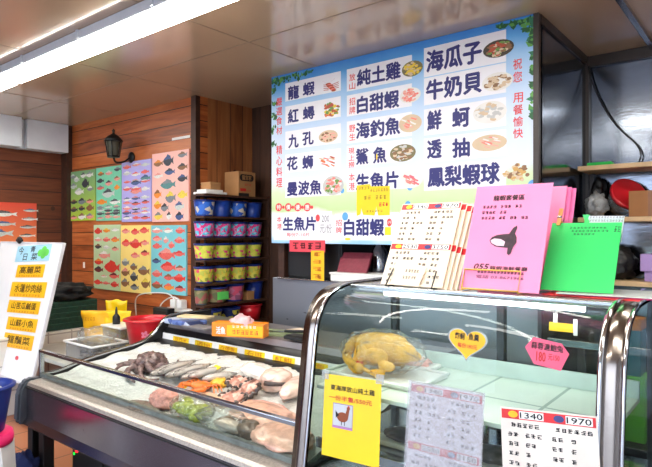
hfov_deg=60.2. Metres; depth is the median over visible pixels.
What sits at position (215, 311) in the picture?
pail
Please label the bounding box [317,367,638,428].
shelf
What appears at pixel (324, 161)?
food picture
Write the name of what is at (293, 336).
tray
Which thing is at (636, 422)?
carton
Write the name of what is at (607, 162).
sponge
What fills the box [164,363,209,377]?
fish
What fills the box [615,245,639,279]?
bag
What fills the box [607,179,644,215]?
plastic tub
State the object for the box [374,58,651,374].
wall
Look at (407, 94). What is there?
food picture
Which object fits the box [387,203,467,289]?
menu
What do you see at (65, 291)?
cloth
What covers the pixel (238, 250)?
pail
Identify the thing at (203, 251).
pail
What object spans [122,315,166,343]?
basin
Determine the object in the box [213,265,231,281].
pail
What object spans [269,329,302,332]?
knife
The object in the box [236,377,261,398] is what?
octopus
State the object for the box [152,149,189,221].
poster
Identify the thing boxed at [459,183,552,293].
menu
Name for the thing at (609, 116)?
cable
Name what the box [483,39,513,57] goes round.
food picture
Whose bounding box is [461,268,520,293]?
wire stand
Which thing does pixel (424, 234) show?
menu
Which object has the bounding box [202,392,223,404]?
fillet
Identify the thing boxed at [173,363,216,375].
fish
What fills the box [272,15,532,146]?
print
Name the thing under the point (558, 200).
menu
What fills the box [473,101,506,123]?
food picture
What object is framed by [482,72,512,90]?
food picture
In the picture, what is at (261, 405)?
skate wing
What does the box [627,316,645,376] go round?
box
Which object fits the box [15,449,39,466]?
cloth
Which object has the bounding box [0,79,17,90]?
tube light
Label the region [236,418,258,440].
fish offcut
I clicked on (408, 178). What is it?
food picture
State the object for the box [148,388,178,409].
fish roe
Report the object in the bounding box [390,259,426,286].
paper slip
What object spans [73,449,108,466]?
compressor
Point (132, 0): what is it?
trim
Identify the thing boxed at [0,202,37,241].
poster
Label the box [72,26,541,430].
wall
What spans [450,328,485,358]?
heart
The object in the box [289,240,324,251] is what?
notice
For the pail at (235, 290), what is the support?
on the shelf at (204, 195)
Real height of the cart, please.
0.700 m
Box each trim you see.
[0,114,67,153]
[2,0,385,115]
[61,126,71,281]
[191,95,199,310]
[277,276,341,282]
[533,12,651,214]
[615,0,651,49]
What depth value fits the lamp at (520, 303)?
1.82 m
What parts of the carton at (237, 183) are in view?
name plate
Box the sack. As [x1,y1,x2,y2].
[81,299,130,340]
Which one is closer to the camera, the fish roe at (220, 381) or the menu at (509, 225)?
the menu at (509, 225)
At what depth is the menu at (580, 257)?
1.73 m
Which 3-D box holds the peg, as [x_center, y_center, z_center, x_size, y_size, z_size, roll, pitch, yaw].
[0.770,-0.051,1.842,0.017,0.063,0.052,0,0,39]
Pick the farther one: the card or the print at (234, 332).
the print at (234, 332)
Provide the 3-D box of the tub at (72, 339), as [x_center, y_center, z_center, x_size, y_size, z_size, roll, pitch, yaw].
[-1.647,0.833,4.013,0.402,0.140,0.285,0,0,39]
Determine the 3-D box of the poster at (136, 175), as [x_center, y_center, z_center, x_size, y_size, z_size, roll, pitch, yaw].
[-1.780,-0.397,5.281,0.489,0.571,0.016,0,0,39]
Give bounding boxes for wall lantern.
[104,129,134,162]
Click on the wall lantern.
(113, 142)
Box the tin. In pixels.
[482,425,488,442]
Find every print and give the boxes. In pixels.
[38,246,48,258]
[232,330,257,334]
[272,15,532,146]
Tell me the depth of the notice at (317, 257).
3.88 m
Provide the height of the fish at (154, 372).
0.046 m
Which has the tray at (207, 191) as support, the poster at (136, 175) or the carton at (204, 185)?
the carton at (204, 185)
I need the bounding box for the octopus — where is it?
[115,351,178,382]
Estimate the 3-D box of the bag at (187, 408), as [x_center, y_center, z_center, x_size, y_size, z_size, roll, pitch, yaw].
[-0.601,0.780,2.526,0.276,0.103,0.185,0,0,39]
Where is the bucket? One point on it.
(6, 384)
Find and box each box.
[153,307,174,314]
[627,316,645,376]
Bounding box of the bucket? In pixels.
[0,377,15,431]
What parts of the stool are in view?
seat, leg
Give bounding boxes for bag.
[78,326,117,342]
[169,394,214,422]
[229,313,253,326]
[585,191,609,215]
[590,176,608,215]
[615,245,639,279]
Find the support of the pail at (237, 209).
on the shelf at (204, 195)
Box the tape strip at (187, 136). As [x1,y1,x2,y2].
[172,135,189,140]
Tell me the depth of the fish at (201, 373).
2.92 m
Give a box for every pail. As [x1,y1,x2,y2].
[193,200,214,215]
[193,221,214,237]
[193,243,214,259]
[193,266,214,283]
[194,287,208,304]
[199,308,221,315]
[205,286,228,303]
[213,201,231,216]
[213,222,231,237]
[213,243,231,258]
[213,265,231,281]
[218,306,240,317]
[224,283,244,301]
[229,201,247,216]
[229,222,247,236]
[229,243,247,257]
[230,264,247,280]
[245,202,261,217]
[245,222,261,236]
[245,243,261,257]
[245,263,261,278]
[245,281,262,298]
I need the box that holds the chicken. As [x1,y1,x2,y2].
[339,328,426,379]
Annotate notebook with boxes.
[583,215,624,242]
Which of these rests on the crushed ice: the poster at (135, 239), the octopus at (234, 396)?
the octopus at (234, 396)
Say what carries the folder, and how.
on the tray at (335, 276)
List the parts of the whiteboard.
paper strip, paper strip, paper strip, paper strip, paper strip, paper strip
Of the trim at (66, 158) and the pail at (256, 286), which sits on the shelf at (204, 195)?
the pail at (256, 286)
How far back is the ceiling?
3.37 m
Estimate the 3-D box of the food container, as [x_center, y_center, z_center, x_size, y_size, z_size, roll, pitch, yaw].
[-1.655,0.822,4.574,0.300,0.163,0.220,0,0,39]
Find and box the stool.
[0,424,15,466]
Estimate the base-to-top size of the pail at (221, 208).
0.132 m
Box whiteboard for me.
[0,236,65,382]
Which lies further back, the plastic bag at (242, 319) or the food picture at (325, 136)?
the food picture at (325, 136)
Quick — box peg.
[556,208,563,225]
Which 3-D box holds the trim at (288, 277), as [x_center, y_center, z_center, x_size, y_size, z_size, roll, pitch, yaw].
[0.554,0.327,3.758,1.880,0.010,0.575,0,0,39]
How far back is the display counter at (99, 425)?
2.78 m
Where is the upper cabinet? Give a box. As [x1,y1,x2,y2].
[288,243,373,278]
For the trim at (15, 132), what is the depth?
5.71 m
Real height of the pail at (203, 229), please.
0.132 m
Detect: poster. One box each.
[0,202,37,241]
[71,169,95,220]
[94,225,120,290]
[96,165,121,220]
[121,225,151,294]
[122,159,151,221]
[151,225,186,295]
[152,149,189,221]
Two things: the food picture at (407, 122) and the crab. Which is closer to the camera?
the crab
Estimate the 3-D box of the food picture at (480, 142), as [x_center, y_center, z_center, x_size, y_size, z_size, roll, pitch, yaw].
[0.902,-0.501,3.109,0.202,0.091,0.001,0,0,39]
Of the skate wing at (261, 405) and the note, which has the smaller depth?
the skate wing at (261, 405)
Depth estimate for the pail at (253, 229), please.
4.95 m
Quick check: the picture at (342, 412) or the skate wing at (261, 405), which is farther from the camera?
the skate wing at (261, 405)
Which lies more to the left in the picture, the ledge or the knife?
the ledge
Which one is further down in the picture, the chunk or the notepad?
the chunk
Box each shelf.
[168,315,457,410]
[196,193,269,322]
[316,408,646,466]
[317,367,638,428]
[578,161,651,286]
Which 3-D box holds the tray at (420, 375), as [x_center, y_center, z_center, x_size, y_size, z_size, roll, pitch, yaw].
[0.220,0.518,2.080,0.391,0.021,0.263,0,0,39]
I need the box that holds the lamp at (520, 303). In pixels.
[359,288,604,311]
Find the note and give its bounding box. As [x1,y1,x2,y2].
[357,184,389,215]
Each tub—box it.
[63,335,128,348]
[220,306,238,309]
[237,302,261,319]
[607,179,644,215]
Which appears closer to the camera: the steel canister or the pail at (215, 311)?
the steel canister
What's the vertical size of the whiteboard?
1.428 m
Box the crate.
[46,297,96,331]
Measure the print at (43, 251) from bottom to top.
0.099 m
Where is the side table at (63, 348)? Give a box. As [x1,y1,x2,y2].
[18,334,128,384]
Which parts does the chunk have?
skin strip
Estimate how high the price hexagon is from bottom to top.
0.077 m
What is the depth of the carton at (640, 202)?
3.25 m
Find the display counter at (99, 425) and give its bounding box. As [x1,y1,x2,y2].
[14,309,457,466]
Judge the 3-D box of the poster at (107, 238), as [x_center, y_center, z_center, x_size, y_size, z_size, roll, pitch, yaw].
[-2.183,0.236,5.606,0.495,0.647,0.016,0,0,39]
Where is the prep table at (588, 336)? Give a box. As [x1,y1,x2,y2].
[547,324,646,465]
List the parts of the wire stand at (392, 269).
arm, arm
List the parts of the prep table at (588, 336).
leg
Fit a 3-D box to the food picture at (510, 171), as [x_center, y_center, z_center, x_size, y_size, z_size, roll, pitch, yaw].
[1.018,-0.327,3.015,0.149,0.099,0.001,0,0,39]
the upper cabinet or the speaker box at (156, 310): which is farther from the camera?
the speaker box at (156, 310)
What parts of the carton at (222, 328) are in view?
yellow panel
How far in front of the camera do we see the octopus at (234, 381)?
2.79 m
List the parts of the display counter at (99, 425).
leg, glass post, leg, rail, trim, panel, glass rail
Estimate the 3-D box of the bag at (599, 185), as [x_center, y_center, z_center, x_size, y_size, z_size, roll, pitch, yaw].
[1.750,-0.242,3.600,0.111,0.262,0.096,0,0,39]
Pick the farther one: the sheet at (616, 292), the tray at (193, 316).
the tray at (193, 316)
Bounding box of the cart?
[625,440,646,459]
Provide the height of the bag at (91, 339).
0.089 m
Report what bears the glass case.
on the floor
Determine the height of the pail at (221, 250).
0.132 m
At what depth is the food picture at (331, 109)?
3.80 m
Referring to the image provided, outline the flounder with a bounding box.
[127,400,158,412]
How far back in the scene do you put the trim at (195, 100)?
4.71 m
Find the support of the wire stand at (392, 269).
on the glass case
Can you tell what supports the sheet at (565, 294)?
on the sheet at (553, 292)
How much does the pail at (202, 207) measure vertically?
0.132 m
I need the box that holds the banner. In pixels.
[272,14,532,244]
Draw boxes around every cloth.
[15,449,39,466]
[53,282,93,301]
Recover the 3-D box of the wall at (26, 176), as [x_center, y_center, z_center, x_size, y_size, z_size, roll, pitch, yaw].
[-4.614,0.146,4.044,0.140,2.608,5.700,0,0,39]
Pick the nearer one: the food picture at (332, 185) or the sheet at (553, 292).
the sheet at (553, 292)
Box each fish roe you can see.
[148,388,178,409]
[210,377,226,387]
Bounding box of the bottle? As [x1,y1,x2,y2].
[112,307,119,323]
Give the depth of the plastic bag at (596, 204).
3.44 m
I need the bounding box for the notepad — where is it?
[181,324,211,330]
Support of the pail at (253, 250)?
on the shelf at (204, 195)
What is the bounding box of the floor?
[5,415,72,466]
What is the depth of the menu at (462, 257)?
1.93 m
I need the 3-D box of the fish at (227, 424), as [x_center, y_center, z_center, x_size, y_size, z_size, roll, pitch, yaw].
[-0.434,0.778,2.372,0.341,0.091,0.155,0,0,39]
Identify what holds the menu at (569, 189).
on the glass case
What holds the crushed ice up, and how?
in the display counter at (99, 425)
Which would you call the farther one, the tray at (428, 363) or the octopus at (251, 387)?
the octopus at (251, 387)
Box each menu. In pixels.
[381,202,461,287]
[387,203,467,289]
[406,382,483,466]
[447,205,472,289]
[452,206,473,289]
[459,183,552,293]
[501,407,599,466]
[540,186,566,290]
[540,222,621,293]
[555,187,571,290]
[568,188,576,222]
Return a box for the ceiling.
[0,0,651,125]
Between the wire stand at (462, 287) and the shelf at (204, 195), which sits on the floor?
the shelf at (204, 195)
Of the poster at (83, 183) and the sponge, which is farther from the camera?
the poster at (83, 183)
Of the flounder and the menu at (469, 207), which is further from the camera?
the flounder
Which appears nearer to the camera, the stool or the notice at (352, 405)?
the notice at (352, 405)
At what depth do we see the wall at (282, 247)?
4.20 m
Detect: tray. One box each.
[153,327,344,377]
[177,314,213,318]
[193,189,226,194]
[284,333,302,341]
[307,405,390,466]
[323,363,449,391]
[329,272,382,281]
[380,426,407,451]
[405,356,440,369]
[480,443,502,466]
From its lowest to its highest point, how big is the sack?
0.333 m
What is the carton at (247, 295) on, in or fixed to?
on the shelf at (204, 195)
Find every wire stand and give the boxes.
[385,269,436,288]
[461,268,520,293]
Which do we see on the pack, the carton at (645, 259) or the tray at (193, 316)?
the tray at (193, 316)
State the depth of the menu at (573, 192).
1.85 m
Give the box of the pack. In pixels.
[164,317,206,325]
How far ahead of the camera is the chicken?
2.03 m
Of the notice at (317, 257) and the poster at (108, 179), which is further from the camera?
the poster at (108, 179)
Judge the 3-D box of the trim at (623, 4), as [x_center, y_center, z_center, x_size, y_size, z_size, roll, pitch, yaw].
[1.520,-1.143,2.847,0.030,0.029,1.540,0,0,39]
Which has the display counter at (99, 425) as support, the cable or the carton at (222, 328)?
the carton at (222, 328)
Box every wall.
[0,147,60,281]
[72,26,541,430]
[208,98,251,307]
[252,105,277,322]
[278,243,288,276]
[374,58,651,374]
[541,27,584,222]
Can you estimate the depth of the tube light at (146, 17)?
3.11 m
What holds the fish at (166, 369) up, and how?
on the crushed ice
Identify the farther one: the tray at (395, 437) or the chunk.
the chunk
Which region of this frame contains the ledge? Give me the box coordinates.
[0,327,84,415]
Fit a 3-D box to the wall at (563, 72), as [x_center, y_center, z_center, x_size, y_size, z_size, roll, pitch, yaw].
[1.418,-0.539,3.347,0.020,1.178,0.950,0,0,39]
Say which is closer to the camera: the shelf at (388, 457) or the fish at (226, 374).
the shelf at (388, 457)
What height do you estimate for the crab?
0.044 m
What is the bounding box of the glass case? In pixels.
[291,277,651,466]
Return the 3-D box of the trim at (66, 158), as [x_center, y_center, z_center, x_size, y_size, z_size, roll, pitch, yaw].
[-2.804,0.146,6.079,0.120,2.607,0.060,0,0,39]
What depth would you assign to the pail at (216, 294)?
4.63 m
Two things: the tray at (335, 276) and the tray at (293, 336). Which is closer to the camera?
the tray at (293, 336)
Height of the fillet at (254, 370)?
0.069 m
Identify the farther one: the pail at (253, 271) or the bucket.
the pail at (253, 271)
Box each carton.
[201,182,220,189]
[212,320,268,338]
[225,171,254,196]
[243,290,253,299]
[625,372,646,443]
[629,190,651,216]
[640,253,651,281]
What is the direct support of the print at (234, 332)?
attached to the carton at (222, 328)
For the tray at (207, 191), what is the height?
0.039 m
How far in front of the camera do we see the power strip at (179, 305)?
4.80 m
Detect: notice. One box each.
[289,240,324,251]
[311,251,323,280]
[322,374,382,466]
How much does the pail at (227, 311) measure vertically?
0.129 m
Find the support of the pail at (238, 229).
on the shelf at (204, 195)
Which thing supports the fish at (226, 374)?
on the crushed ice
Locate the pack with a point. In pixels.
(173, 320)
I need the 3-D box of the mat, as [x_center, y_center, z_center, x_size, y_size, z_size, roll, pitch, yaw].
[-0.261,0.607,3.414,0.310,0.008,0.180,0,0,27]
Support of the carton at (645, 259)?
on the shelf at (593, 171)
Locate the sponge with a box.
[587,161,613,165]
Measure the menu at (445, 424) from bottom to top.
0.329 m
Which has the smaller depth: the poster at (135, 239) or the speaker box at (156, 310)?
the speaker box at (156, 310)
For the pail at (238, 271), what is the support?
on the shelf at (204, 195)
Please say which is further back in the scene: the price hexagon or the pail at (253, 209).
the pail at (253, 209)
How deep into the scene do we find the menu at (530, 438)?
1.43 m
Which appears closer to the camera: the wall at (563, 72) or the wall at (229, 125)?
the wall at (563, 72)
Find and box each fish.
[150,359,195,375]
[157,359,202,373]
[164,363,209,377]
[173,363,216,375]
[180,367,208,379]
[187,366,232,378]
[193,405,246,433]
[202,371,242,381]
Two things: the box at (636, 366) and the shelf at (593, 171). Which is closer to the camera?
the box at (636, 366)
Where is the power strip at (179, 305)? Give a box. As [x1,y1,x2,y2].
[135,292,192,314]
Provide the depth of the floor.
3.83 m
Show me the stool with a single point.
(7, 444)
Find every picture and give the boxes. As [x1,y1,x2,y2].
[319,130,337,142]
[319,156,334,166]
[323,176,343,194]
[324,82,338,91]
[324,102,339,116]
[332,402,352,430]
[390,144,415,161]
[399,114,421,131]
[400,87,420,102]
[400,170,422,187]
[402,60,422,76]
[472,134,506,150]
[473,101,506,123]
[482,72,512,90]
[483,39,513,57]
[502,163,529,180]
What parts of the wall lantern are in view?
lamp shade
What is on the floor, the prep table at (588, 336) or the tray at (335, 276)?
the prep table at (588, 336)
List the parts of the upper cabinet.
door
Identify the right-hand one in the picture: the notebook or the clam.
the notebook
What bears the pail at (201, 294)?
on the shelf at (204, 195)
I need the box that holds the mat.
[269,329,302,336]
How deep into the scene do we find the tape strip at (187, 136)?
4.86 m
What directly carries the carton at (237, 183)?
on the shelf at (204, 195)
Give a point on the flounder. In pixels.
(142, 402)
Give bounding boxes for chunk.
[258,367,291,392]
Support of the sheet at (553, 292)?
on the glass case
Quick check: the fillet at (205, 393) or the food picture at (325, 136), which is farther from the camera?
the food picture at (325, 136)
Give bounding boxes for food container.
[100,321,125,329]
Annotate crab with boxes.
[177,378,222,392]
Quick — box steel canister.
[371,244,386,272]
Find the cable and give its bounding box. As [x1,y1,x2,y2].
[587,66,641,161]
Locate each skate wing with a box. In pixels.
[227,400,295,423]
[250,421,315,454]
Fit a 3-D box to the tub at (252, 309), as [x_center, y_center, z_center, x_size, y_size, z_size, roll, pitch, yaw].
[-0.679,0.692,4.994,0.226,0.134,0.226,0,0,39]
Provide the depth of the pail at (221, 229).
4.68 m
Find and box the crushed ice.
[54,342,389,461]
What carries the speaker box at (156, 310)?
on the side table at (63, 348)
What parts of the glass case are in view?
arch trim, post, curved glass, plate, post, tape strip, arch trim, arch trim, post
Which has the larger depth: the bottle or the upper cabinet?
the bottle
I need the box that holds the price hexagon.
[525,337,568,370]
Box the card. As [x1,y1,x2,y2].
[549,322,572,332]
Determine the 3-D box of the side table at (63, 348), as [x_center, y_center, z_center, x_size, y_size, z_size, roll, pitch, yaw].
[-1.661,1.177,4.392,1.260,0.545,0.950,0,0,39]
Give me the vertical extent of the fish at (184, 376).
0.046 m
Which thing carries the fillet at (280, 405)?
on the crushed ice
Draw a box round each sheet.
[542,291,647,300]
[556,289,651,298]
[565,294,651,299]
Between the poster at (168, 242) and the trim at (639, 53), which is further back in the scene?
the poster at (168, 242)
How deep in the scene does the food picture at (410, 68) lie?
3.41 m
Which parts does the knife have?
handle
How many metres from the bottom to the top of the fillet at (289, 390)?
0.077 m
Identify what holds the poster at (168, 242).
attached to the wall at (431, 321)
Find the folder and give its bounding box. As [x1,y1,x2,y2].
[337,252,372,272]
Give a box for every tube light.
[0,0,236,82]
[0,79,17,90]
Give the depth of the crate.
4.88 m
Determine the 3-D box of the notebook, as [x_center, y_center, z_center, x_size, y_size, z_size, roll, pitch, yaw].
[0.868,0.063,1.771,0.122,0.248,0.059,0,0,39]
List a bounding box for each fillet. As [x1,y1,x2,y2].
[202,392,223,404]
[239,362,272,379]
[247,399,287,409]
[279,376,298,399]
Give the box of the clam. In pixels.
[77,341,117,356]

